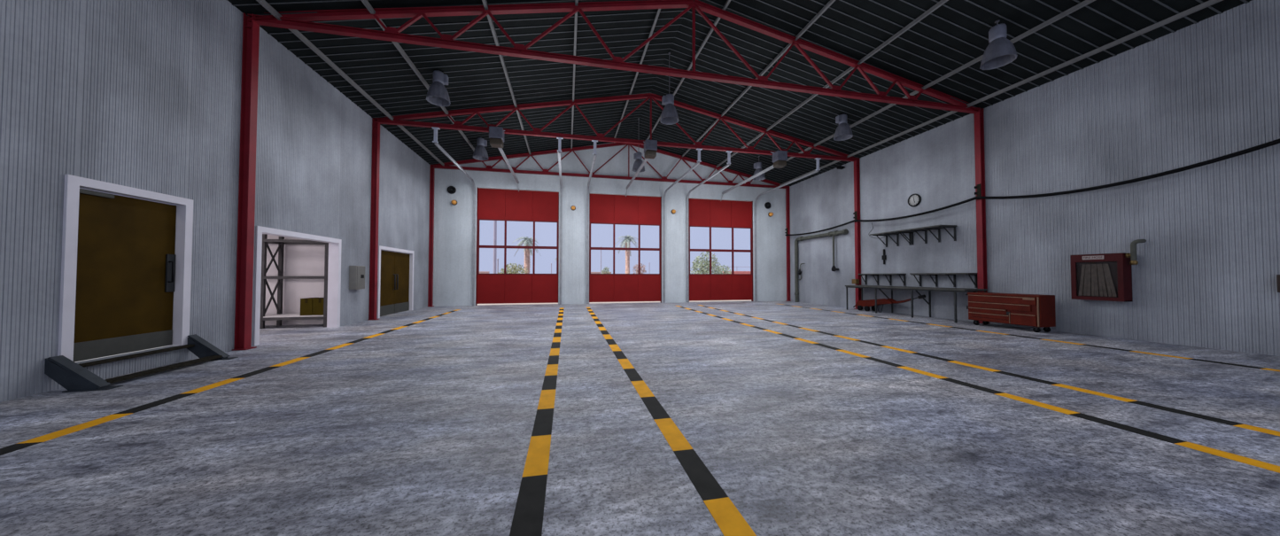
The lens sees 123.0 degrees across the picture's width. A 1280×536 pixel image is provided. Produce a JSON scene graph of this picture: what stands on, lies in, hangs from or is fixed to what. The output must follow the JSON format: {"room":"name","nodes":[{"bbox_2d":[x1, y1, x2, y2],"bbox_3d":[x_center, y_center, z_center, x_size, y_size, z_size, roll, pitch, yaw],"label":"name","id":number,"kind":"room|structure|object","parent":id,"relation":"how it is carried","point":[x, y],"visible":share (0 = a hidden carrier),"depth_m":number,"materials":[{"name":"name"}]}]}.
{"room":"emergency services station","nodes":[
{"label":"emergency services station","id":0,"kind":"room"},
{"bbox_2d":[0,0,430,402],"bbox_3d":[-7.590,-1.711,5.905,0.200,6.480,21.000,0,-1,-12],"label":"wall","id":1,"kind":"structure","parent":0,"point":[145,95],"depth_m":5.47,"materials":[{"name":"grey metal"}]},
{"bbox_2d":[252,225,341,345],"bbox_3d":[-8.080,0.382,8.233,0.240,2.400,2.660,0,-1,-12],"label":"door frame","id":2,"kind":"structure","parent":1,"relation":"attached to","point":[334,271],"depth_m":8.95,"materials":[{"name":"white paint"}]},
{"bbox_2d":[349,265,364,289],"bbox_3d":[-8.288,0.282,10.195,0.212,0.690,0.430,0,-1,-12],"label":"box","id":3,"kind":"object","parent":1,"relation":"attached to","point":[356,274],"visible":1,"depth_m":10.01,"materials":[{"name":"grey metal"}]},
{"bbox_2d":[380,249,409,316],"bbox_3d":[-9.016,0.542,12.775,0.137,2.263,2.446,0,-1,-12],"label":"door","id":4,"kind":"structure","parent":1,"relation":"in","point":[394,283],"depth_m":12.72,"materials":[{"name":"brown wood"}]},
{"bbox_2d":[377,245,414,318],"bbox_3d":[-9.034,0.485,12.773,0.240,2.400,2.680,0,-1,-12],"label":"door frame","id":5,"kind":"structure","parent":1,"relation":"attached to","point":[384,248],"depth_m":13.29,"materials":[{"name":"white paint"}]},
{"bbox_2d":[264,234,325,325],"bbox_3d":[-10.720,0.142,9.845,4.267,2.950,0.120,0,-1,-12],"label":"wall","id":6,"kind":"structure","parent":0,"point":[298,259],"depth_m":9.96,"materials":[{"name":"paint"}]},
{"bbox_2d":[432,142,786,306],"bbox_3d":[-0.642,-2.410,18.011,18.369,8.440,0.200,0,-1,-12],"label":"wall","id":7,"kind":"structure","parent":0,"point":[453,236],"depth_m":17.49,"materials":[{"name":"white paint"}]},
{"bbox_2d":[447,186,456,193],"bbox_3d":[-8.777,-3.639,16.168,0.370,0.370,0.115,0,-1,-12],"label":"bell","id":8,"kind":"object","parent":7,"relation":"attached to","point":[451,190],"visible":1,"depth_m":16.14,"materials":[{"name":"black plastic"}]},
{"bbox_2d":[431,126,475,305],"bbox_3d":[-7.302,-1.444,13.890,0.220,6.326,5.018,0,-1,-12],"label":"door track","id":9,"kind":"object","parent":7,"relation":"attached to","point":[435,141],"visible":0.98,"depth_m":16.23,"materials":[{"name":"metal"}]},
{"bbox_2d":[475,187,558,305],"bbox_3d":[-5.885,-1.015,16.866,3.772,5.590,0.202,0,-1,-12],"label":"door frame","id":10,"kind":"structure","parent":7,"relation":"attached to","point":[477,188],"depth_m":16.42,"materials":[{"name":"metal"}]},
{"bbox_2d":[476,187,558,303],"bbox_3d":[-5.882,-1.043,16.852,3.746,5.495,0.072,0,-1,-12],"label":"door","id":11,"kind":"structure","parent":7,"relation":"in","point":[492,204],"depth_m":16.81,"materials":[{"name":"red metal"}]},
{"bbox_2d":[556,137,563,304],"bbox_3d":[-3.368,-1.422,14.716,0.220,6.326,5.018,0,-1,-12],"label":"door track","id":12,"kind":"object","parent":7,"relation":"attached to","point":[559,150],"visible":1,"depth_m":17.06,"materials":[{"name":"metal"}]},
{"bbox_2d":[586,139,597,303],"bbox_3d":[-2.146,-1.415,14.973,0.220,6.326,5.018,0,-1,-12],"label":"door track","id":13,"kind":"object","parent":7,"relation":"attached to","point":[593,141],"visible":0.96,"depth_m":17.32,"materials":[{"name":"metal"}]},
{"bbox_2d":[589,193,660,302],"bbox_3d":[-0.727,-1.014,17.935,3.746,5.495,0.072,0,-1,-12],"label":"door","id":14,"kind":"structure","parent":7,"relation":"in","point":[604,208],"depth_m":17.90,"materials":[{"name":"red metal"}]},
{"bbox_2d":[589,193,661,302],"bbox_3d":[-0.730,-0.987,17.949,3.772,5.590,0.202,0,-1,-12],"label":"door frame","id":15,"kind":"structure","parent":7,"relation":"attached to","point":[589,193],"depth_m":18.25,"materials":[{"name":"metal"}]},
{"bbox_2d":[663,148,702,302],"bbox_3d":[1.788,-1.394,15.799,0.220,6.326,5.018,0,-1,-12],"label":"door track","id":16,"kind":"object","parent":7,"relation":"attached to","point":[699,160],"visible":1,"depth_m":18.13,"materials":[{"name":"metal"}]},
{"bbox_2d":[686,150,731,302],"bbox_3d":[3.008,-1.387,16.056,0.220,6.326,5.018,0,-1,-12],"label":"door track","id":17,"kind":"object","parent":7,"relation":"attached to","point":[728,163],"visible":1,"depth_m":18.37,"materials":[{"name":"metal"}]},
{"bbox_2d":[689,198,752,300],"bbox_3d":[4.428,-0.986,19.017,3.746,5.495,0.072,0,-1,-12],"label":"door","id":18,"kind":"structure","parent":7,"relation":"in","point":[709,213],"depth_m":18.99,"materials":[{"name":"red metal"}]},
{"bbox_2d":[688,198,753,301],"bbox_3d":[4.424,-0.958,19.032,3.772,5.590,0.202,0,-1,-12],"label":"door frame","id":19,"kind":"structure","parent":7,"relation":"attached to","point":[752,299],"depth_m":19.26,"materials":[{"name":"metal"}]},
{"bbox_2d":[764,201,770,209],"bbox_3d":[7.190,-3.521,19.521,0.370,0.370,0.115,0,-1,-12],"label":"bell","id":20,"kind":"object","parent":7,"relation":"attached to","point":[767,205],"visible":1,"depth_m":19.49,"materials":[{"name":"black plastic"}]},
{"bbox_2d":[754,157,821,301],"bbox_3d":[6.942,-1.366,16.882,0.220,6.326,5.018,0,-1,-12],"label":"door track","id":21,"kind":"object","parent":7,"relation":"attached to","point":[817,159],"visible":0.96,"depth_m":19.20,"materials":[{"name":"metal"}]},
{"bbox_2d":[0,300,1279,535],"bbox_3d":[-0.658,1.625,7.286,23.166,0.123,21.000,0,-1,-12],"label":"floor","id":22,"kind":"structure","parent":0,"point":[709,418],"depth_m":3.09,"materials":[{"name":"concrete"}]},
{"bbox_2d":[44,333,238,392],"bbox_3d":[-7.004,1.300,5.040,0.616,0.420,1.730,0,-1,-12],"label":"step","id":23,"kind":"structure","parent":22,"relation":"on","point":[73,376],"depth_m":4.42,"materials":[{"name":"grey metal"}]},
{"bbox_2d":[232,13,259,350],"bbox_3d":[-7.543,-1.683,6.701,0.211,6.460,0.250,0,-1,-12],"label":"steel column","id":24,"kind":"structure","parent":22,"relation":"on","point":[251,30],"depth_m":6.67,"materials":[{"name":"red metal"}]},
{"bbox_2d":[259,233,328,328],"bbox_3d":[-10.068,0.359,9.461,3.072,2.500,0.690,0,-1,-12],"label":"storage rack","id":25,"kind":"object","parent":22,"relation":"on","point":[279,317],"visible":0.48,"depth_m":9.39,"materials":[{"name":"metal"}]},
{"bbox_2d":[300,297,317,315],"bbox_3d":[-9.097,1.060,9.627,0.285,0.461,0.434,0,-1,-12],"label":"cardboard box","id":26,"kind":"object","parent":25,"relation":"on","point":[306,304],"visible":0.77,"depth_m":9.42,"materials":[{"name":"cardboard"}]},
{"bbox_2d":[312,297,323,315],"bbox_3d":[-8.788,1.062,9.692,0.325,0.461,0.434,0,-1,-12],"label":"cardboard box","id":27,"kind":"object","parent":25,"relation":"on","point":[317,303],"visible":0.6,"depth_m":9.48,"materials":[{"name":"yellow cardboard"}]},
{"bbox_2d":[367,117,380,320],"bbox_3d":[-8.475,-1.583,11.133,0.211,6.460,0.250,0,-1,-12],"label":"steel column","id":28,"kind":"structure","parent":22,"relation":"on","point":[376,126],"depth_m":11.11,"materials":[{"name":"red metal"}]},
{"bbox_2d":[427,164,434,306],"bbox_3d":[-9.465,-1.477,15.808,0.196,6.460,0.230,0,-1,-12],"label":"steel column","id":29,"kind":"structure","parent":22,"relation":"on","point":[432,169],"depth_m":15.78,"materials":[{"name":"red metal"}]},
{"bbox_2d":[785,186,791,301],"bbox_3d":[8.312,-1.379,19.542,0.196,6.460,0.230,0,-1,-12],"label":"steel column","id":30,"kind":"structure","parent":22,"relation":"on","point":[787,212],"depth_m":19.52,"materials":[{"name":"red metal"}]},
{"bbox_2d":[431,142,788,188],"bbox_3d":[-0.574,-5.499,17.768,18.272,1.936,0.120,0,-1,-12],"label":"roof truss","id":31,"kind":"object","parent":30,"relation":"on","point":[448,165],"visible":0.91,"depth_m":17.49,"materials":[{"name":"red metal"}]},
{"bbox_3d":[8.240,-2.019,19.555,0.090,0.460,0.166,0,-1,-12],"label":"bracket","id":32,"kind":"object","parent":30,"relation":"attached to","visible":0},
{"bbox_2d":[784,138,1279,235],"bbox_3d":[10.276,-1.983,9.658,0.080,0.396,20.185,0,-1,-12],"label":"power cable","id":33,"kind":"object","parent":32,"relation":"hanging from","point":[1277,141],"visible":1,"depth_m":8.00,"materials":[{"name":"black rubber"}]},
{"bbox_2d":[853,158,861,309],"bbox_3d":[9.287,-1.485,14.864,0.211,6.460,0.250,0,-1,-12],"label":"steel column","id":34,"kind":"structure","parent":22,"relation":"on","point":[857,172],"depth_m":14.85,"materials":[{"name":"red metal"}]},
{"bbox_2d":[374,93,858,161],"bbox_3d":[0.409,-5.605,13.091,18.272,1.936,0.120,0,-1,-12],"label":"roof truss","id":35,"kind":"object","parent":34,"relation":"on","point":[399,120],"visible":0.91,"depth_m":12.73,"materials":[{"name":"red metal"}]},
{"bbox_2d":[256,0,444,166],"bbox_3d":[-6.924,-4.953,6.011,0.062,0.090,20.790,0,-1,-12],"label":"purlin","id":36,"kind":"object","parent":35,"relation":"attached to","point":[263,3],"visible":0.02,"depth_m":8.57,"materials":[{"name":"metal"}]},
{"bbox_2d":[360,0,474,150],"bbox_3d":[-5.339,-5.292,6.352,0.062,0.090,20.790,0,-1,-12],"label":"purlin","id":37,"kind":"object","parent":35,"relation":"attached to","point":[366,3],"visible":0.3,"depth_m":8.85,"materials":[{"name":"metal"}]},
{"bbox_2d":[488,126,519,191],"bbox_3d":[-5.315,-4.234,14.135,0.420,0.916,5.617,0,-1,-12],"label":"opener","id":38,"kind":"object","parent":35,"relation":"hanging from","point":[496,134],"visible":1,"depth_m":11.43,"materials":[{"name":"metal"}]},
{"bbox_2d":[625,139,657,196],"bbox_3d":[-0.159,-4.205,15.218,0.420,0.916,5.617,0,-1,-12],"label":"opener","id":39,"kind":"object","parent":35,"relation":"hanging from","point":[650,146],"visible":1,"depth_m":12.52,"materials":[{"name":"metal"}]},
{"bbox_2d":[720,150,787,201],"bbox_3d":[4.995,-4.177,16.301,0.420,0.916,5.617,0,-1,-12],"label":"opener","id":40,"kind":"object","parent":35,"relation":"hanging from","point":[779,158],"visible":1,"depth_m":13.76,"materials":[{"name":"metal"}]},
{"bbox_2d":[779,0,1223,185],"bbox_3d":[9.947,-4.860,9.555,0.062,0.090,20.790,0,-1,-12],"label":"purlin","id":41,"kind":"object","parent":35,"relation":"attached to","point":[1209,3],"visible":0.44,"depth_m":8.37,"materials":[{"name":"metal"}]},
{"bbox_2d":[851,279,859,283],"bbox_3d":[9.168,0.574,14.792,0.139,0.200,0.240,0,-1,-12],"label":"junction box","id":42,"kind":"object","parent":34,"relation":"attached to","point":[853,281],"visible":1,"depth_m":14.71,"materials":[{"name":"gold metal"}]},
{"bbox_2d":[853,210,857,222],"bbox_3d":[9.208,-2.195,14.877,0.090,0.460,0.166,0,-1,-12],"label":"bracket","id":43,"kind":"object","parent":34,"relation":"attached to","point":[855,213],"visible":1,"depth_m":14.85,"materials":[{"name":"black metal"}]},
{"bbox_2d":[853,294,925,312],"bbox_3d":[9.319,1.319,13.197,0.430,0.774,3.017,0,-1,-12],"label":"jack","id":44,"kind":"object","parent":22,"relation":"on","point":[867,303],"visible":0.9,"depth_m":13.49,"materials":[{"name":"red metal"}]},
{"bbox_2d":[890,298,910,303],"bbox_3d":[9.441,1.192,12.623,0.120,0.225,0.930,0,-1,-12],"label":"handle","id":45,"kind":"object","parent":44,"relation":"attached to","point":[893,301],"depth_m":12.62,"materials":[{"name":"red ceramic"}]},
{"bbox_2d":[845,285,987,323],"bbox_3d":[9.443,1.180,12.404,0.875,1.020,4.480,0,-1,-12],"label":"workbench","id":46,"kind":"object","parent":22,"relation":"on","point":[955,290],"visible":0.95,"depth_m":11.79,"materials":[{"name":"grey metal"}]},
{"bbox_2d":[845,285,987,291],"bbox_3d":[9.444,0.697,12.415,0.875,0.055,4.480,0,-1,-12],"label":"countertop","id":47,"kind":"structure","parent":46,"relation":"on","point":[872,286],"depth_m":11.61,"materials":[{"name":"grey metal"}]},
{"bbox_2d":[973,107,990,323],"bbox_3d":[10.219,-1.585,10.432,0.211,6.460,0.250,0,-1,-12],"label":"steel column","id":48,"kind":"structure","parent":22,"relation":"on","point":[979,117],"depth_m":10.43,"materials":[{"name":"red metal"}]},
{"bbox_2d":[247,0,981,113],"bbox_3d":[1.341,-5.705,8.659,18.272,1.936,0.120,0,-1,-12],"label":"roof truss","id":49,"kind":"object","parent":48,"relation":"on","point":[301,21],"visible":0.98,"depth_m":8.18,"materials":[{"name":"red metal"}]},
{"bbox_2d":[481,0,530,154],"bbox_3d":[-3.205,-5.747,6.811,0.062,0.090,20.790,0,-1,-12],"label":"purlin","id":50,"kind":"object","parent":49,"relation":"attached to","point":[484,3],"visible":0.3,"depth_m":9.82,"materials":[{"name":"metal"}]},
{"bbox_2d":[570,0,578,148],"bbox_3d":[-1.296,-6.155,7.221,0.062,0.090,20.790,0,-1,-12],"label":"purlin","id":51,"kind":"object","parent":49,"relation":"attached to","point":[576,1],"visible":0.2,"depth_m":10.38,"materials":[{"name":"metal"}]},
{"bbox_2d":[612,8,660,143],"bbox_3d":[0.730,-6.588,7.657,0.062,0.090,20.790,0,-1,-12],"label":"purlin","id":52,"kind":"object","parent":49,"relation":"attached to","point":[659,10],"visible":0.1,"depth_m":10.80,"materials":[{"name":"metal"}]},
{"bbox_2d":[643,0,730,145],"bbox_3d":[2.296,-6.579,7.986,0.062,0.090,20.790,0,-1,-12],"label":"purlin","id":53,"kind":"object","parent":49,"relation":"on","point":[727,3],"visible":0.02,"depth_m":10.33,"materials":[{"name":"metal"}]},
{"bbox_2d":[682,0,835,156],"bbox_3d":[4.321,-6.124,8.401,0.062,0.090,20.790,0,-1,-12],"label":"purlin","id":54,"kind":"object","parent":49,"relation":"attached to","point":[826,6],"visible":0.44,"depth_m":10.07,"materials":[{"name":"metal"}]},
{"bbox_2d":[716,0,948,167],"bbox_3d":[6.229,-5.696,8.792,0.062,0.090,20.790,0,-1,-12],"label":"purlin","id":55,"kind":"object","parent":49,"relation":"on","point":[941,3],"visible":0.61,"depth_m":9.37,"materials":[{"name":"metal"}]},
{"bbox_2d":[765,0,1095,172],"bbox_3d":[8.362,-5.216,9.230,0.062,0.090,20.790,0,-1,-12],"label":"purlin","id":56,"kind":"object","parent":49,"relation":"on","point":[1083,3],"visible":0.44,"depth_m":8.86,"materials":[{"name":"metal"}]},
{"bbox_2d":[973,183,981,199],"bbox_3d":[10.140,-2.285,10.445,0.090,0.460,0.166,0,-1,-12],"label":"bracket","id":57,"kind":"object","parent":48,"relation":"attached to","point":[978,187],"visible":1,"depth_m":10.42,"materials":[{"name":"black plastic"}]},
{"bbox_2d":[965,292,1055,332],"bbox_3d":[9.924,1.156,9.413,0.534,0.929,1.668,0,-1,-12],"label":"tool chest","id":58,"kind":"object","parent":22,"relation":"on","point":[1037,311],"visible":1,"depth_m":9.05,"materials":[{"name":"red metal"}]},
{"bbox_2d":[227,0,1251,186],"bbox_3d":[1.477,-5.878,8.015,18.869,2.160,21.216,0,-1,-12],"label":"ceiling","id":59,"kind":"structure","parent":0,"point":[955,34],"depth_m":9.62,"materials":[{"name":"black metal"}]},
{"bbox_2d":[426,69,450,106],"bbox_3d":[-5.516,-4.982,9.512,0.576,0.848,0.590,0,-1,-12],"label":"lamp","id":60,"kind":"object","parent":59,"relation":"hanging from","point":[438,94],"visible":1,"depth_m":9.42,"materials":[{"name":"metal"}]},
{"bbox_2d":[473,137,488,160],"bbox_3d":[-6.457,-4.881,14.085,0.576,0.852,0.590,0,-1,-12],"label":"lamp","id":61,"kind":"object","parent":59,"relation":"hanging from","point":[480,153],"visible":1,"depth_m":13.97,"materials":[{"name":"metal"}]},
{"bbox_2d":[632,117,644,172],"bbox_3d":[-0.057,-5.496,15.444,0.576,2.333,0.590,0,-1,-12],"label":"lamp","id":62,"kind":"object","parent":59,"relation":"hanging from","point":[638,156],"visible":0.91,"depth_m":15.31,"materials":[{"name":"metal"}]},
{"bbox_2d":[659,52,678,124],"bbox_3d":[0.923,-5.682,10.881,0.576,2.159,0.590,0,-1,-12],"label":"lamp","id":63,"kind":"object","parent":59,"relation":"hanging from","point":[669,116],"visible":0.99,"depth_m":10.77,"materials":[{"name":"metal"}]},
{"bbox_2d":[752,155,765,180],"bbox_3d":[5.697,-4.814,16.638,0.576,1.112,0.590,0,-1,-12],"label":"lamp","id":64,"kind":"object","parent":59,"relation":"hanging from","point":[757,166],"visible":0.86,"depth_m":16.53,"materials":[{"name":"metal"}]},
{"bbox_2d":[833,113,853,140],"bbox_3d":[7.108,-4.965,12.165,0.576,0.813,0.590,0,-1,-12],"label":"lamp","id":65,"kind":"object","parent":59,"relation":"hanging from","point":[843,131],"visible":1,"depth_m":12.06,"materials":[{"name":"metal"}]},
{"bbox_2d":[979,20,1017,69],"bbox_3d":[7.941,-5.027,7.711,0.576,0.934,0.590,0,-1,-12],"label":"lamp","id":66,"kind":"object","parent":59,"relation":"hanging from","point":[1000,51],"visible":1,"depth_m":7.63,"materials":[{"name":"metal"}]},
{"bbox_2d":[789,0,1279,356],"bbox_3d":[10.582,-1.611,9.722,0.200,6.480,21.000,0,-1,-12],"label":"wall","id":67,"kind":"structure","parent":0,"point":[1206,272],"depth_m":7.96,"materials":[{"name":"grey metal"}]},
{"bbox_2d":[794,229,848,302],"bbox_3d":[8.762,0.052,17.102,0.290,3.487,3.542,0,-1,-12],"label":"standpipe","id":68,"kind":"object","parent":67,"relation":"attached to","point":[843,231],"visible":1,"depth_m":18.24,"materials":[{"name":"grey metal"}]},
{"bbox_2d":[836,165,845,169],"bbox_3d":[9.042,-4.518,15.638,0.407,0.120,0.140,0,-1,-12],"label":"security camera","id":69,"kind":"object","parent":67,"relation":"attached to","point":[838,166],"visible":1,"depth_m":15.58,"materials":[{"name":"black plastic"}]},
{"bbox_2d":[858,273,906,286],"bbox_3d":[9.453,0.448,13.639,0.370,0.460,1.780,0,-1,-12],"label":"wall shelf","id":70,"kind":"object","parent":67,"relation":"attached to","point":[861,275],"visible":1,"depth_m":13.39,"materials":[{"name":"grey metal"}]},
{"bbox_2d":[881,248,886,263],"bbox_3d":[9.606,-0.442,13.671,0.066,0.600,0.160,0,-1,-12],"label":"tool","id":71,"kind":"object","parent":67,"relation":"attached to","point":[883,257],"visible":1,"depth_m":13.65,"materials":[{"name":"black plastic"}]},
{"bbox_2d":[869,224,956,247],"bbox_3d":[9.574,-1.092,12.350,0.680,0.500,2.620,0,-1,-12],"label":"wall shelf","id":72,"kind":"object","parent":67,"relation":"attached to","point":[935,227],"visible":1,"depth_m":12.09,"materials":[{"name":"grey metal"}]},
{"bbox_2d":[907,193,921,206],"bbox_3d":[9.868,-2.439,12.493,0.062,0.464,0.464,0,-1,-12],"label":"wall clock","id":73,"kind":"object","parent":67,"relation":"attached to","point":[914,199],"visible":1,"depth_m":12.48,"materials":[{"name":"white plastic"}]},
{"bbox_2d":[909,272,977,287],"bbox_3d":[9.899,0.397,11.393,0.420,0.460,1.800,0,-1,-12],"label":"wall shelf","id":74,"kind":"object","parent":67,"relation":"attached to","point":[953,282],"visible":0.92,"depth_m":11.17,"materials":[{"name":"grey metal"}]},
{"bbox_2d":[1070,239,1146,301],"bbox_3d":[10.693,0.064,7.957,0.284,1.361,1.066,0,-1,-12],"label":"upper cabinet","id":75,"kind":"object","parent":67,"relation":"attached to","point":[1101,276],"visible":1,"depth_m":7.92,"materials":[{"name":"red metal"}]},
{"bbox_2d":[1276,274,1279,292],"bbox_3d":[11.205,0.268,5.936,0.112,0.310,0.300,0,-1,-12],"label":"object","id":76,"kind":"object","parent":67,"relation":"attached to","point":[1277,275],"visible":1,"depth_m":6.06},
{"label":"outside","id":77,"kind":"structure","parent":0,"visible":0},
{"bbox_2d":[477,299,751,305],"bbox_3d":[-0.518,3.218,75.351,150.000,0.120,112.200,0,-1,-12],"label":"ground","id":78,"kind":"structure","parent":77,"point":[748,299],"depth_m":18.78,"materials":[{"name":"concrete"}]},
{"bbox_2d":[479,271,489,273],"bbox_3d":[-23.390,1.550,51.469,1.952,2.094,0.400,0,-1,-12],"label":"wall","id":79,"kind":"structure","parent":78,"relation":"on","point":[480,272],"depth_m":51.37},
{"bbox_2d":[493,220,496,273],"bbox_3d":[-14.142,-2.383,33.877,0.687,9.170,0.687,0,-1,-12],"label":"utility pole","id":80,"kind":"object","parent":78,"relation":"on","point":[494,221],"visible":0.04,"depth_m":33.77,"materials":[{"name":"grey metal"}]},
{"bbox_2d":[496,258,498,273],"bbox_3d":[-16.947,0.610,41.397,0.395,3.523,0.395,0,-1,-12],"label":"post","id":81,"kind":"object","parent":78,"relation":"on","point":[497,259],"visible":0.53,"depth_m":41.36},
{"bbox_2d":[497,263,527,273],"bbox_3d":[-13.862,0.865,37.925,3.454,2.885,3.161,0,-1,-12],"label":"shrub","id":82,"kind":"object","parent":78,"relation":"on","point":[515,268],"visible":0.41,"depth_m":37.55,"materials":[{"name":"green plant"}]},
{"bbox_2d":[512,236,541,273],"bbox_3d":[-13.095,-0.630,40.209,3.200,5.954,3.237,0,-1,-12],"label":"palm tree","id":83,"kind":"object","parent":78,"relation":"on","point":[527,242],"visible":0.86,"depth_m":39.93,"materials":[{"name":"brown plant"}]},
{"bbox_2d":[590,271,611,273],"bbox_3d":[-6.666,1.655,54.981,4.179,2.069,0.400,0,-1,-12],"label":"wall","id":84,"kind":"structure","parent":78,"relation":"on","point":[591,272],"depth_m":54.81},
{"bbox_2d":[601,266,610,273],"bbox_3d":[-4.555,1.095,46.048,1.370,2.794,1.300,0,-1,-12],"label":"shrub","id":85,"kind":"object","parent":78,"relation":"on","point":[606,268],"visible":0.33,"depth_m":46.02,"materials":[{"name":"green plant"}]},
{"bbox_2d":[614,234,638,273],"bbox_3d":[-1.558,-0.779,42.562,3.140,6.377,3.080,0,-1,-12],"label":"palm tree","id":86,"kind":"object","parent":78,"relation":"on","point":[626,241],"visible":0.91,"depth_m":42.41,"materials":[{"name":"plant"}]},
{"bbox_2d":[633,263,646,273],"bbox_3d":[-0.085,0.900,45.993,1.962,3.177,1.928,0,-1,-12],"label":"bare tree","id":87,"kind":"object","parent":78,"relation":"on","point":[644,266],"visible":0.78,"depth_m":45.74,"materials":[{"name":"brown plant"}]},
{"bbox_2d":[690,251,720,273],"bbox_3d":[7.569,0.219,40.341,3.703,4.315,3.423,0,-1,-12],"label":"shrub","id":88,"kind":"object","parent":78,"relation":"on","point":[705,267],"visible":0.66,"depth_m":39.97,"materials":[{"name":"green plant"}]},
{"bbox_2d":[714,264,731,273],"bbox_3d":[10.422,1.016,44.056,2.478,2.893,2.122,0,-1,-12],"label":"shrub","id":89,"kind":"object","parent":78,"relation":"on","point":[721,267],"visible":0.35,"depth_m":43.83,"materials":[{"name":"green plant"}]},
{"bbox_2d":[722,271,750,273],"bbox_3d":[16.266,1.601,54.692,6.821,2.195,0.400,0,-1,-12],"label":"wall","id":90,"kind":"structure","parent":78,"relation":"on","point":[734,272],"depth_m":54.41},
{"bbox_3d":[-9.833,0.040,5.332,4.387,2.950,0.120,0,-1,-12],"label":"wall","id":91,"kind":"structure","parent":0,"visible":0},
{"bbox_2d":[73,188,176,361],"bbox_3d":[-7.381,0.099,5.004,0.138,2.250,1.248,0,-1,-12],"label":"door","id":92,"kind":"structure","parent":91,"relation":"in","point":[126,268],"depth_m":4.95,"materials":[{"name":"brown wood"}]},
{"bbox_2d":[57,174,193,361],"bbox_3d":[-7.400,0.044,5.003,0.240,2.390,1.485,0,-1,-12],"label":"door frame","id":93,"kind":"structure","parent":91,"relation":"attached to","point":[73,183],"depth_m":4.72,"materials":[{"name":"white paint"}]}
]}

